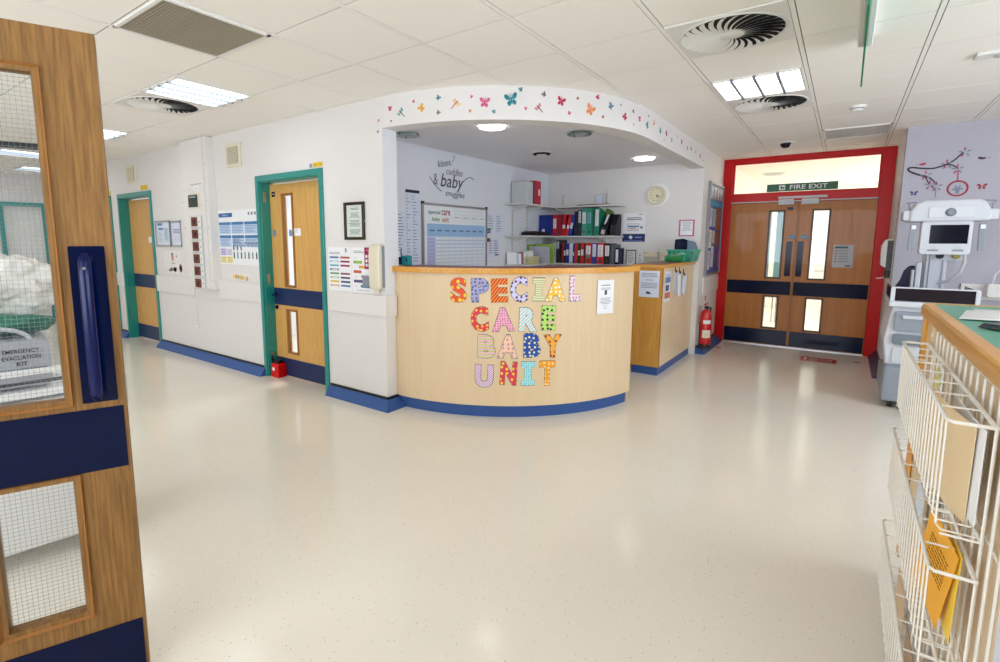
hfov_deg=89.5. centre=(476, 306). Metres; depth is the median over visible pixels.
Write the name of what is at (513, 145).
ceiling
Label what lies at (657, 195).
wall clock
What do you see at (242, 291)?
trim
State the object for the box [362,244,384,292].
soap dispenser
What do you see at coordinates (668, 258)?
pack
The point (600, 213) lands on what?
ring binder
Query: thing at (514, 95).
sticker
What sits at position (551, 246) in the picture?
folder
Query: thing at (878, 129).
ceiling vent
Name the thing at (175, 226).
framed notice
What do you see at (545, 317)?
letter
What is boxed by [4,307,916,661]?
floor
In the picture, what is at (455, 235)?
whiteboard
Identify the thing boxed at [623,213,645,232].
poster
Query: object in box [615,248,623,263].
file
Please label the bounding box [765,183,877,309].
wall
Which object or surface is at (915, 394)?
folder
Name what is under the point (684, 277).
papers
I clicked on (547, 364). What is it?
letter
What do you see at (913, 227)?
lamp
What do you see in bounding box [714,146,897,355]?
door
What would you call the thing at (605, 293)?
paper notice
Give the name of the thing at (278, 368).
guard
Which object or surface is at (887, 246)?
soap dispenser
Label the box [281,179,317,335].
wall
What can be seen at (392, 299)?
trim
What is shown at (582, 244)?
ring binder
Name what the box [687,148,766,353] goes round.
wall
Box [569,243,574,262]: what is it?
ring binder
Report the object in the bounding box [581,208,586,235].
ring binder
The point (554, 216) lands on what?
ring binder
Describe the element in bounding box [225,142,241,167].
air vent
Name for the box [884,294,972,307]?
tray
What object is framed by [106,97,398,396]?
wall
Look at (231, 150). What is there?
grille
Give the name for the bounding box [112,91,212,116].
ceiling vent
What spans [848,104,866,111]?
smoke detector
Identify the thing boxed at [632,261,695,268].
countertop
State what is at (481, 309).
letter
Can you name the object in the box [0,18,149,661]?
door
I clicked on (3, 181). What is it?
wall
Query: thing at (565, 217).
ring binder
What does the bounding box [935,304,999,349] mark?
countertop
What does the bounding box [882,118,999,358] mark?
wall
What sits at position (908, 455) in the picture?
card
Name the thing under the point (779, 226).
screen panel
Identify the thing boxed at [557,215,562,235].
ring binder
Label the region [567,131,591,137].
recessed light
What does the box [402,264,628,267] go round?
countertop
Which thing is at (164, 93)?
diffuser
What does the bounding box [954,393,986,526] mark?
paper sheet
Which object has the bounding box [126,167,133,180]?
grille
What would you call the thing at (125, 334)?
baseboard
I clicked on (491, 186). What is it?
wall
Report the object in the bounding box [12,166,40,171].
recessed light
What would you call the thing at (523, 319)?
letter
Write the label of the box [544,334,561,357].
letter
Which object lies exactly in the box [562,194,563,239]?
upright
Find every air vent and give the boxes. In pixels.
[126,164,136,183]
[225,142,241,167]
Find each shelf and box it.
[0,371,63,402]
[504,235,623,241]
[504,263,627,265]
[505,203,625,212]
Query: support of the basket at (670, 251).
on the counter at (660, 335)
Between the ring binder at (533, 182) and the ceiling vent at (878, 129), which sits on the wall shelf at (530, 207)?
the ring binder at (533, 182)
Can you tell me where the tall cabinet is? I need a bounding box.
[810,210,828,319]
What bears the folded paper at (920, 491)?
in the wire basket at (896, 459)
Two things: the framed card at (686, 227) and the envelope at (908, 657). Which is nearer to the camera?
the envelope at (908, 657)
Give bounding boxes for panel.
[178,136,220,289]
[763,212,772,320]
[770,212,783,321]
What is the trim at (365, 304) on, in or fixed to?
attached to the wall at (362, 348)
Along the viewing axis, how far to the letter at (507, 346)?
4.10 m
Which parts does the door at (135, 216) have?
push plate, kick plate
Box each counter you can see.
[630,261,695,375]
[896,303,999,661]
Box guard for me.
[271,359,286,377]
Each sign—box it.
[767,181,838,191]
[799,356,836,363]
[857,0,878,86]
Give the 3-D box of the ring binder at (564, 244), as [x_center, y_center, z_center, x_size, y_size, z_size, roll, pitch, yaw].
[1.328,-0.765,7.304,0.030,0.270,0.242,5,9,36]
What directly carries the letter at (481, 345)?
attached to the reception desk
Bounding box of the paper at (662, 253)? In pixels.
[658,250,667,260]
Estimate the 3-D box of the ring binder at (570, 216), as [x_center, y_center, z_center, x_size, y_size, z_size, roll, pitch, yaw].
[1.366,-1.155,7.226,0.102,0.302,0.242,5,9,36]
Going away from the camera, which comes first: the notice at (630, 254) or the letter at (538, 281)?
the letter at (538, 281)
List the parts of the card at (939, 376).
yellow flower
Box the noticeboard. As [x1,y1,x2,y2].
[703,181,724,275]
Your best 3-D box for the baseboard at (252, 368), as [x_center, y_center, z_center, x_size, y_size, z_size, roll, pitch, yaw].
[-3.338,0.605,6.185,2.560,0.105,0.085,5,9,36]
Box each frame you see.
[343,201,365,239]
[595,194,602,203]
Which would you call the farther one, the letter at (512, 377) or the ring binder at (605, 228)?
the ring binder at (605, 228)
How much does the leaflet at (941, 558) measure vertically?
0.262 m
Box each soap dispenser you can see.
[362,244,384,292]
[876,239,893,278]
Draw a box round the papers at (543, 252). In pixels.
[529,246,549,262]
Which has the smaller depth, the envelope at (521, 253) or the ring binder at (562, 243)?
the envelope at (521, 253)
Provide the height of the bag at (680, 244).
0.270 m
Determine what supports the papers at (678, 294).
hanging from the counter at (660, 335)
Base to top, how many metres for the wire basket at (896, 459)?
0.249 m
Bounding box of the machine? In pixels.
[876,199,999,406]
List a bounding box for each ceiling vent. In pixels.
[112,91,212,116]
[113,0,269,57]
[664,0,796,58]
[726,89,812,115]
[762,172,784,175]
[822,123,892,139]
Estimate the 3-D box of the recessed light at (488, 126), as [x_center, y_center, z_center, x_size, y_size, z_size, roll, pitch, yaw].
[0.134,-1.546,4.355,0.220,0.024,0.220,5,9,36]
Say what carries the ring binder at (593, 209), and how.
on the wall shelf at (514, 237)
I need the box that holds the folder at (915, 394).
[911,394,930,454]
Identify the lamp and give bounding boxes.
[907,224,917,249]
[977,223,986,250]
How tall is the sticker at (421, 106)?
0.068 m
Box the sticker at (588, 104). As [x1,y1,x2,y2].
[586,103,595,114]
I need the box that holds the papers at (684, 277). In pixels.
[681,269,686,294]
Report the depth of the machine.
4.35 m
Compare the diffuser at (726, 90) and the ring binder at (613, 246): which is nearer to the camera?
the diffuser at (726, 90)
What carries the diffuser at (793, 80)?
attached to the recessed light at (772, 83)
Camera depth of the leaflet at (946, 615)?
1.14 m
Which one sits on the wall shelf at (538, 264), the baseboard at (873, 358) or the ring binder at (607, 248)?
the ring binder at (607, 248)
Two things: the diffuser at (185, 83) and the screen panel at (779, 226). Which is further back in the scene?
the screen panel at (779, 226)
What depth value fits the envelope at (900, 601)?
1.68 m
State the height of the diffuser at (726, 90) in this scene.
0.004 m
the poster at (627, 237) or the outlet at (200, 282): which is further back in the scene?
the poster at (627, 237)
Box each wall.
[0,173,51,308]
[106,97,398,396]
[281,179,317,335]
[396,140,547,265]
[546,163,690,265]
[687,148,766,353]
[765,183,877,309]
[877,131,906,358]
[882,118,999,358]
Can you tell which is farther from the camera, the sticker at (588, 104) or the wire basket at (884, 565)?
the sticker at (588, 104)
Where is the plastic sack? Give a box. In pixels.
[0,253,54,314]
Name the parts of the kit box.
carry handle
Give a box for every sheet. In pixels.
[398,211,405,255]
[487,213,493,234]
[488,238,498,257]
[496,214,502,234]
[637,251,642,262]
[643,251,658,262]
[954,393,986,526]
[959,309,999,320]
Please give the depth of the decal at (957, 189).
4.96 m
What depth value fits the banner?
5.59 m
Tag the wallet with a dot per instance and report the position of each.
(691, 245)
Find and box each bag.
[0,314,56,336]
[674,239,687,253]
[895,266,914,286]
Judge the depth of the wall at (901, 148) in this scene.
5.83 m
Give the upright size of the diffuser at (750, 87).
0.004 m
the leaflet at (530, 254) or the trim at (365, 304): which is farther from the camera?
the leaflet at (530, 254)
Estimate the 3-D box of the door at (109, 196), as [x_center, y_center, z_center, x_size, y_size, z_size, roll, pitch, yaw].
[-5.841,-0.645,7.998,1.085,2.110,0.175,5,9,36]
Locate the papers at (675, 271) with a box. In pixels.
[673,267,677,293]
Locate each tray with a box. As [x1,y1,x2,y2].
[521,231,548,235]
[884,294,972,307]
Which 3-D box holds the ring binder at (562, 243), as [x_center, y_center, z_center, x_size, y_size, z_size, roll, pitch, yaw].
[1.303,-0.773,7.323,0.029,0.280,0.240,5,9,36]
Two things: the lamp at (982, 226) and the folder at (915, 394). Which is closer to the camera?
the folder at (915, 394)
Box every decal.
[429,157,473,198]
[907,147,971,196]
[977,183,986,188]
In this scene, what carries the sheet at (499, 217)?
attached to the wall at (491, 186)
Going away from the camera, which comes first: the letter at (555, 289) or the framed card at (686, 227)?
the letter at (555, 289)
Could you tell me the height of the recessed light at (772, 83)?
0.024 m
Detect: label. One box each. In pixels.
[140,185,147,189]
[313,161,322,166]
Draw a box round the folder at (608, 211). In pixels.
[605,209,613,218]
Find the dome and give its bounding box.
[776,141,795,147]
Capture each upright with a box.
[511,206,512,251]
[525,207,527,250]
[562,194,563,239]
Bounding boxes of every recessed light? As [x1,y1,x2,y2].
[0,148,38,158]
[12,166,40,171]
[103,128,128,139]
[142,76,251,106]
[396,132,419,138]
[480,124,504,130]
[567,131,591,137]
[635,157,653,160]
[710,67,807,101]
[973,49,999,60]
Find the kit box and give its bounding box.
[0,327,61,389]
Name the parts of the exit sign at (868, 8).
blade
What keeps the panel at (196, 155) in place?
attached to the wall at (362, 348)
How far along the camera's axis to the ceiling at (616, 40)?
3.32 m
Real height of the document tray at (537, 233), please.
0.060 m
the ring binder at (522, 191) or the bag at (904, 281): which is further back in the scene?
the ring binder at (522, 191)
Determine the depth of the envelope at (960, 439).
1.12 m
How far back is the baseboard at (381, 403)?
4.49 m
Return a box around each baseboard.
[121,329,128,337]
[156,339,265,376]
[325,383,405,412]
[695,333,721,354]
[868,349,879,378]
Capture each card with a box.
[678,220,694,235]
[905,438,912,477]
[906,454,920,535]
[935,362,943,393]
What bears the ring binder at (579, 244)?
on the wall shelf at (538, 264)
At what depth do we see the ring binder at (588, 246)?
7.00 m
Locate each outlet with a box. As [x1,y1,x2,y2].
[190,216,202,227]
[191,228,203,239]
[192,241,203,251]
[193,253,204,264]
[193,265,205,276]
[194,277,206,288]
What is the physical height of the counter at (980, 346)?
1.203 m
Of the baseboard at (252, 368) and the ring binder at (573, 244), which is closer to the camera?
the baseboard at (252, 368)
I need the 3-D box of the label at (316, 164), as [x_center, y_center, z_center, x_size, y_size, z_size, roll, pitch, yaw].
[-1.458,-1.298,4.615,0.140,0.040,0.004,5,9,36]
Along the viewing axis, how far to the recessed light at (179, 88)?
3.93 m
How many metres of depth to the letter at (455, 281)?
4.09 m
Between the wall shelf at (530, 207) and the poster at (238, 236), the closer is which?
the poster at (238, 236)
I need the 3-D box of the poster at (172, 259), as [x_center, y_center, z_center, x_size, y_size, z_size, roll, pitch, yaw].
[-3.933,-0.567,6.524,0.502,0.300,0.003,5,9,36]
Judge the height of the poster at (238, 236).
0.600 m
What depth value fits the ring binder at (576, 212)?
7.06 m
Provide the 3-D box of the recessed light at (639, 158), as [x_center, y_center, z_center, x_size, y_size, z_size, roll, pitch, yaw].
[1.998,-1.754,6.003,0.220,0.024,0.220,5,9,36]
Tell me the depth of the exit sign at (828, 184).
6.70 m
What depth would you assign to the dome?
5.86 m
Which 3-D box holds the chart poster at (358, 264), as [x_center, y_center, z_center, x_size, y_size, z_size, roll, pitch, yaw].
[-0.986,-0.314,4.396,0.305,0.395,0.003,5,9,36]
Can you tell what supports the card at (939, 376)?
in the wire basket at (907, 357)
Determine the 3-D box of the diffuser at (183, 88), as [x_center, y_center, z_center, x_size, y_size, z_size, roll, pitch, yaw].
[-2.139,-1.671,3.925,0.114,0.004,0.530,5,9,36]
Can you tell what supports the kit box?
on the trolley
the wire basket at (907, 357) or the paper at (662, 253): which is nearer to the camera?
the wire basket at (907, 357)
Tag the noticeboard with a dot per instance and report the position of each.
(716, 191)
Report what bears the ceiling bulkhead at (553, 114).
attached to the wall at (713, 170)
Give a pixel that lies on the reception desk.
(436, 337)
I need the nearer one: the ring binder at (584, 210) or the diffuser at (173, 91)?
the diffuser at (173, 91)
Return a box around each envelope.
[507,252,516,263]
[516,252,523,263]
[516,253,518,263]
[895,567,904,635]
[903,624,913,661]
[924,384,976,522]
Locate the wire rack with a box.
[907,332,999,661]
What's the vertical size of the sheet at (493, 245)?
0.250 m
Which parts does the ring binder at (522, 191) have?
label panel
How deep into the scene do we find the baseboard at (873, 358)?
5.90 m
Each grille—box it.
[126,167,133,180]
[226,145,237,164]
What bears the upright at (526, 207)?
attached to the wall at (491, 186)
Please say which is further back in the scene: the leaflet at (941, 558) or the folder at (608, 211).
the folder at (608, 211)
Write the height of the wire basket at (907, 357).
0.249 m
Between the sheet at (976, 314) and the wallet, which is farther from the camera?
the wallet
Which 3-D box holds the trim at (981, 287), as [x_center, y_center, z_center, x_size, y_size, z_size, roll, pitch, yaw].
[5.737,-0.061,4.305,2.350,0.150,0.030,5,9,36]
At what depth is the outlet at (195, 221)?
5.83 m
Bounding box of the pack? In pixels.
[664,255,684,261]
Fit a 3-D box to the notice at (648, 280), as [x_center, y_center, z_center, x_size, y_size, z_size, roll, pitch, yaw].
[1.858,-0.239,5.435,0.215,0.285,0.003,5,9,36]
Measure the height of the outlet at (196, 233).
0.135 m
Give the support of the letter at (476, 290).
attached to the reception desk
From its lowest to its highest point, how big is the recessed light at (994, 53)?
0.035 m
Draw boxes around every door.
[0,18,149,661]
[0,201,54,315]
[109,196,122,329]
[116,190,162,340]
[254,168,329,391]
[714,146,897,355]
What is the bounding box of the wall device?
[984,270,999,297]
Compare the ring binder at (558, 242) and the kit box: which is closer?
the kit box
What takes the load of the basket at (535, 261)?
on the wall shelf at (538, 264)
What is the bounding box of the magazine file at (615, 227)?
[610,214,621,235]
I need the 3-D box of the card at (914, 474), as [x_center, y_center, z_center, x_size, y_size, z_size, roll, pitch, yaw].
[1.367,0.592,1.578,0.002,0.210,0.220,5,9,36]
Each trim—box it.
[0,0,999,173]
[117,272,124,285]
[156,275,195,295]
[179,294,197,320]
[219,280,260,302]
[328,291,387,316]
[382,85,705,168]
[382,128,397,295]
[388,295,396,316]
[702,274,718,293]
[960,283,999,300]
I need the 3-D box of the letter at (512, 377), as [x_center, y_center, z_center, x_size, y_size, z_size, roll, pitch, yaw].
[0.260,0.550,4.124,0.149,0.206,0.005,0,7,0]
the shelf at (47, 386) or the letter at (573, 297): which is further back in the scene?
the letter at (573, 297)
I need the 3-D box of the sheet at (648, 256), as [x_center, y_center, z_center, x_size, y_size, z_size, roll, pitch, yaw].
[2.329,-0.636,6.748,0.210,0.210,0.003,5,9,36]
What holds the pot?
on the reception desk
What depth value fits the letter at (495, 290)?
4.04 m
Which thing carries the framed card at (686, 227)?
attached to the wall at (628, 187)
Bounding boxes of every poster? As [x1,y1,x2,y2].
[163,250,182,274]
[218,209,258,265]
[328,247,351,291]
[351,247,375,293]
[622,234,644,241]
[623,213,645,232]
[664,271,670,301]
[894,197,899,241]
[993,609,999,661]
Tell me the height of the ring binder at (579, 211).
0.360 m
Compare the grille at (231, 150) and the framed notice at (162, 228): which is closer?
the grille at (231, 150)
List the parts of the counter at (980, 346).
corner post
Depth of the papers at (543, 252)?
7.09 m
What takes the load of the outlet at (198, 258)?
attached to the panel at (196, 155)
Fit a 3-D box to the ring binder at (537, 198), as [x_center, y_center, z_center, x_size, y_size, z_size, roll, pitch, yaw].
[0.726,-1.536,6.857,0.242,0.310,0.170,5,9,36]
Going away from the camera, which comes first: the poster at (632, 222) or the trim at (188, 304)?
the trim at (188, 304)
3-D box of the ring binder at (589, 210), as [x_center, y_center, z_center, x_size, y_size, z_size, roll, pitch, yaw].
[1.619,-1.172,7.039,0.077,0.375,0.242,5,9,36]
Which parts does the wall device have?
casing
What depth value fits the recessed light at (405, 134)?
4.69 m
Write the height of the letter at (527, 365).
0.206 m
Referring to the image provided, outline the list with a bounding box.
[405,189,419,264]
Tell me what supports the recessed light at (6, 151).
in the ceiling at (616, 40)
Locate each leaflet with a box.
[523,252,532,261]
[914,511,958,627]
[940,523,962,642]
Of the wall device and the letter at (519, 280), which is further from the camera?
the wall device
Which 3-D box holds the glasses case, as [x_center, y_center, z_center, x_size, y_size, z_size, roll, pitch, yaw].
[1.593,0.060,1.422,0.244,0.020,0.130,0,7,-2]
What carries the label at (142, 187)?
attached to the wall at (362, 348)
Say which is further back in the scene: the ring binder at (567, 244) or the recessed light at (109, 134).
the ring binder at (567, 244)
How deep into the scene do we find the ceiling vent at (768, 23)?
2.76 m
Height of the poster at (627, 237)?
0.105 m
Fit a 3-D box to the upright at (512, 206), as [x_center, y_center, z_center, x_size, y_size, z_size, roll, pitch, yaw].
[0.479,-1.007,6.813,0.012,1.120,0.024,5,9,36]
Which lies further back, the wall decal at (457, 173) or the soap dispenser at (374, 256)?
the wall decal at (457, 173)
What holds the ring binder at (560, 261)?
on the wall shelf at (538, 264)
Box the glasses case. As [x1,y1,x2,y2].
[978,322,999,330]
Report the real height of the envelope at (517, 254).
0.150 m
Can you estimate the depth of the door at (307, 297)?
5.17 m
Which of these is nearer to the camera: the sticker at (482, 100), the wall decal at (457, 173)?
the sticker at (482, 100)
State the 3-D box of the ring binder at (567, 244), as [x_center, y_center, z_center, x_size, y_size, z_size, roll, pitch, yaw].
[1.361,-0.767,7.279,0.048,0.280,0.242,5,9,36]
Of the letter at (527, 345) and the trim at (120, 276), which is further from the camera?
the trim at (120, 276)
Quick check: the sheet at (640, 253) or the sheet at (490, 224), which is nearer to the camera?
the sheet at (490, 224)
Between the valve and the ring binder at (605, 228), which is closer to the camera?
the valve
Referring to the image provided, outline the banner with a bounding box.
[233,273,249,280]
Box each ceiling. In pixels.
[0,0,999,187]
[396,124,677,173]
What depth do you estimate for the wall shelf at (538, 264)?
6.96 m
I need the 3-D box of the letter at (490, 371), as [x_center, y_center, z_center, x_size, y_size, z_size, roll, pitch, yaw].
[0.061,0.574,4.140,0.160,0.198,0.006,1,7,7]
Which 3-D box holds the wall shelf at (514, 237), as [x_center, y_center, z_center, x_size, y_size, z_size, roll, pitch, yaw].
[1.192,-0.911,6.805,1.187,0.085,1.187,5,9,36]
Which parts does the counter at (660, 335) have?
panel, panel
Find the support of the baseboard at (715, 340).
attached to the wall at (713, 170)
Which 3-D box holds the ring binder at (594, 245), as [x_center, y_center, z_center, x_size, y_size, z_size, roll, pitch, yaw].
[1.688,-0.738,7.043,0.069,0.285,0.242,5,9,36]
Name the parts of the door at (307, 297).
push plate, kick plate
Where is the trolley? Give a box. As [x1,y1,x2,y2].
[0,365,78,556]
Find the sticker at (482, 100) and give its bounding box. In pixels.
[480,97,489,106]
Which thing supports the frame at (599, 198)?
on the wall shelf at (530, 207)
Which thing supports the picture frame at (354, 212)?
attached to the wall at (362, 348)
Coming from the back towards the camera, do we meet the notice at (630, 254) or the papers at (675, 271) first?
the notice at (630, 254)
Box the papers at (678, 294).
[676,267,680,296]
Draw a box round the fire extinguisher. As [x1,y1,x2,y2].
[696,303,711,348]
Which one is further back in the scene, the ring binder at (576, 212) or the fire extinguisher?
the ring binder at (576, 212)
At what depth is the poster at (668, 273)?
5.52 m
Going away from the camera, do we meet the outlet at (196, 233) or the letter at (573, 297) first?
the letter at (573, 297)
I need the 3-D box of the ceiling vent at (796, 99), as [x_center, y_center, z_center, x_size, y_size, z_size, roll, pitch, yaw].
[2.460,-1.694,4.227,0.576,0.017,0.564,5,9,36]
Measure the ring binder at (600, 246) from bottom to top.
0.285 m
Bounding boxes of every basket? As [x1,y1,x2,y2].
[524,256,539,263]
[666,249,701,261]
[877,518,938,661]
[887,427,978,661]
[896,341,999,545]
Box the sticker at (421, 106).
[417,103,424,111]
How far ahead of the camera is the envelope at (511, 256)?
6.73 m
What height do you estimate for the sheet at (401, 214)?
0.450 m
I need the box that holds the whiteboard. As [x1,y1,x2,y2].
[421,201,487,265]
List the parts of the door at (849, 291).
kick plate, push plate, push plate, kick plate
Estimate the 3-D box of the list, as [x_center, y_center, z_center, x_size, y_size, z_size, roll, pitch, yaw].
[-0.667,-0.810,5.260,0.003,0.800,0.210,5,9,36]
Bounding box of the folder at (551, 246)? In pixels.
[535,244,554,262]
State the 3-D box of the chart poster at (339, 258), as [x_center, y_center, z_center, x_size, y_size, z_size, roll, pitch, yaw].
[-1.245,-0.338,4.582,0.320,0.395,0.003,5,9,36]
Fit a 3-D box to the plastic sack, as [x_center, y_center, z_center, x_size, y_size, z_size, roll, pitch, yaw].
[-2.213,-0.085,2.326,0.567,0.321,0.222,-7,10,-44]
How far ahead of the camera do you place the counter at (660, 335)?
5.58 m
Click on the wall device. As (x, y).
(992, 290)
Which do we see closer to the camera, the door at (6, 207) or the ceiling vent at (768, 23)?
the ceiling vent at (768, 23)
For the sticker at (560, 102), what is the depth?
3.84 m
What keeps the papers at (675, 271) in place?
hanging from the counter at (660, 335)
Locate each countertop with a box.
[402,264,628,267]
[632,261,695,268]
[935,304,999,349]
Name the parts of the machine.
panel, drawer, drawer, handle, guard frame, plate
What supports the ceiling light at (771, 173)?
in the ceiling at (616, 40)
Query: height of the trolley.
0.895 m
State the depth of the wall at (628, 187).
6.81 m
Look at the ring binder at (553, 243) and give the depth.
7.30 m
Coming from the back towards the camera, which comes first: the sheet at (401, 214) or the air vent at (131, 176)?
the air vent at (131, 176)
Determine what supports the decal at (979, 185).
attached to the wall at (932, 145)
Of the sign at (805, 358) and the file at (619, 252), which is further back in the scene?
the file at (619, 252)
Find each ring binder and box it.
[511,181,532,203]
[530,180,540,204]
[533,182,534,203]
[539,215,552,235]
[552,215,556,235]
[553,243,555,262]
[556,240,566,262]
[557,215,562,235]
[559,244,561,262]
[562,215,568,235]
[562,243,565,262]
[564,244,565,262]
[565,215,571,235]
[566,243,568,262]
[568,214,574,235]
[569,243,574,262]
[573,244,574,262]
[574,211,577,235]
[574,243,577,262]
[577,243,580,262]
[578,210,581,235]
[580,243,583,263]
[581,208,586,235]
[585,243,591,263]
[586,208,592,235]
[592,208,594,235]
[592,243,596,263]
[594,208,605,235]
[597,243,604,263]
[600,214,613,235]
[604,243,615,263]
[610,244,620,263]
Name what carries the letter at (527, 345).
attached to the reception desk
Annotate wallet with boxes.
[686,240,697,260]
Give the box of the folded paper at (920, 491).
[913,477,924,546]
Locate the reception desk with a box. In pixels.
[392,264,639,416]
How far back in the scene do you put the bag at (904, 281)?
4.84 m
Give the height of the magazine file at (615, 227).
0.290 m
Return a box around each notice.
[154,220,170,245]
[169,221,182,246]
[597,280,613,313]
[626,250,635,265]
[639,270,659,297]
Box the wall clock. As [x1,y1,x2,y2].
[645,183,669,207]
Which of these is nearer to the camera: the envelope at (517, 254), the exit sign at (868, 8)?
the exit sign at (868, 8)
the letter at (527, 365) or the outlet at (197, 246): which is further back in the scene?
the outlet at (197, 246)
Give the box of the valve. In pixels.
[531,151,552,155]
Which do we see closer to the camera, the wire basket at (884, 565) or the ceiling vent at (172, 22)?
the wire basket at (884, 565)
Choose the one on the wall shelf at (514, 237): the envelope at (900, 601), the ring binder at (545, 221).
the ring binder at (545, 221)
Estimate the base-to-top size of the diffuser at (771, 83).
0.004 m
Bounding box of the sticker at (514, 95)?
[504,92,516,105]
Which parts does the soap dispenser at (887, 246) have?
plate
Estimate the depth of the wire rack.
1.15 m
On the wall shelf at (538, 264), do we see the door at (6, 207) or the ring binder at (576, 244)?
the ring binder at (576, 244)
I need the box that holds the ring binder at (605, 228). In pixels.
[600,214,613,235]
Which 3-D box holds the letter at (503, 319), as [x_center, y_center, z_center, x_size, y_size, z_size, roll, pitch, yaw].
[0.218,0.109,4.069,0.188,0.203,0.007,0,7,2]
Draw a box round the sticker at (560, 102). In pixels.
[558,96,565,105]
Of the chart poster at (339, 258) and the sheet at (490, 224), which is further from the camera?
the sheet at (490, 224)
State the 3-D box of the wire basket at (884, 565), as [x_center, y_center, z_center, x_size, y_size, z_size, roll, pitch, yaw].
[1.284,0.988,1.515,0.079,0.249,1.028,5,9,36]
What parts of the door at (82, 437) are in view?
closer arm, push plate, kick plate, pull handle, pull plate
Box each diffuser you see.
[147,90,215,105]
[156,87,225,102]
[164,84,233,100]
[172,79,244,97]
[714,82,740,99]
[735,78,760,96]
[757,74,782,93]
[781,70,803,90]
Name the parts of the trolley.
rail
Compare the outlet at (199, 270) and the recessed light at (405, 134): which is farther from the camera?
the outlet at (199, 270)
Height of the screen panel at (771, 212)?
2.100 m
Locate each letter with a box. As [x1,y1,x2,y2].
[450,278,466,302]
[471,278,488,302]
[471,306,488,331]
[475,364,493,387]
[477,334,495,358]
[491,278,507,302]
[492,307,514,331]
[497,334,517,358]
[499,361,517,385]
[510,276,527,302]
[519,307,536,331]
[521,361,534,385]
[523,333,540,357]
[532,277,544,301]
[539,360,554,385]
[541,305,555,329]
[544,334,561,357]
[545,278,564,301]
[569,276,580,301]
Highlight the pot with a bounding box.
[402,255,411,264]
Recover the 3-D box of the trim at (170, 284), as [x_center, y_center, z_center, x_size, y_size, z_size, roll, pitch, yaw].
[-3.905,-0.275,6.526,1.030,0.220,0.026,5,9,36]
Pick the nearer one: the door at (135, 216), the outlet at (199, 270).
the outlet at (199, 270)

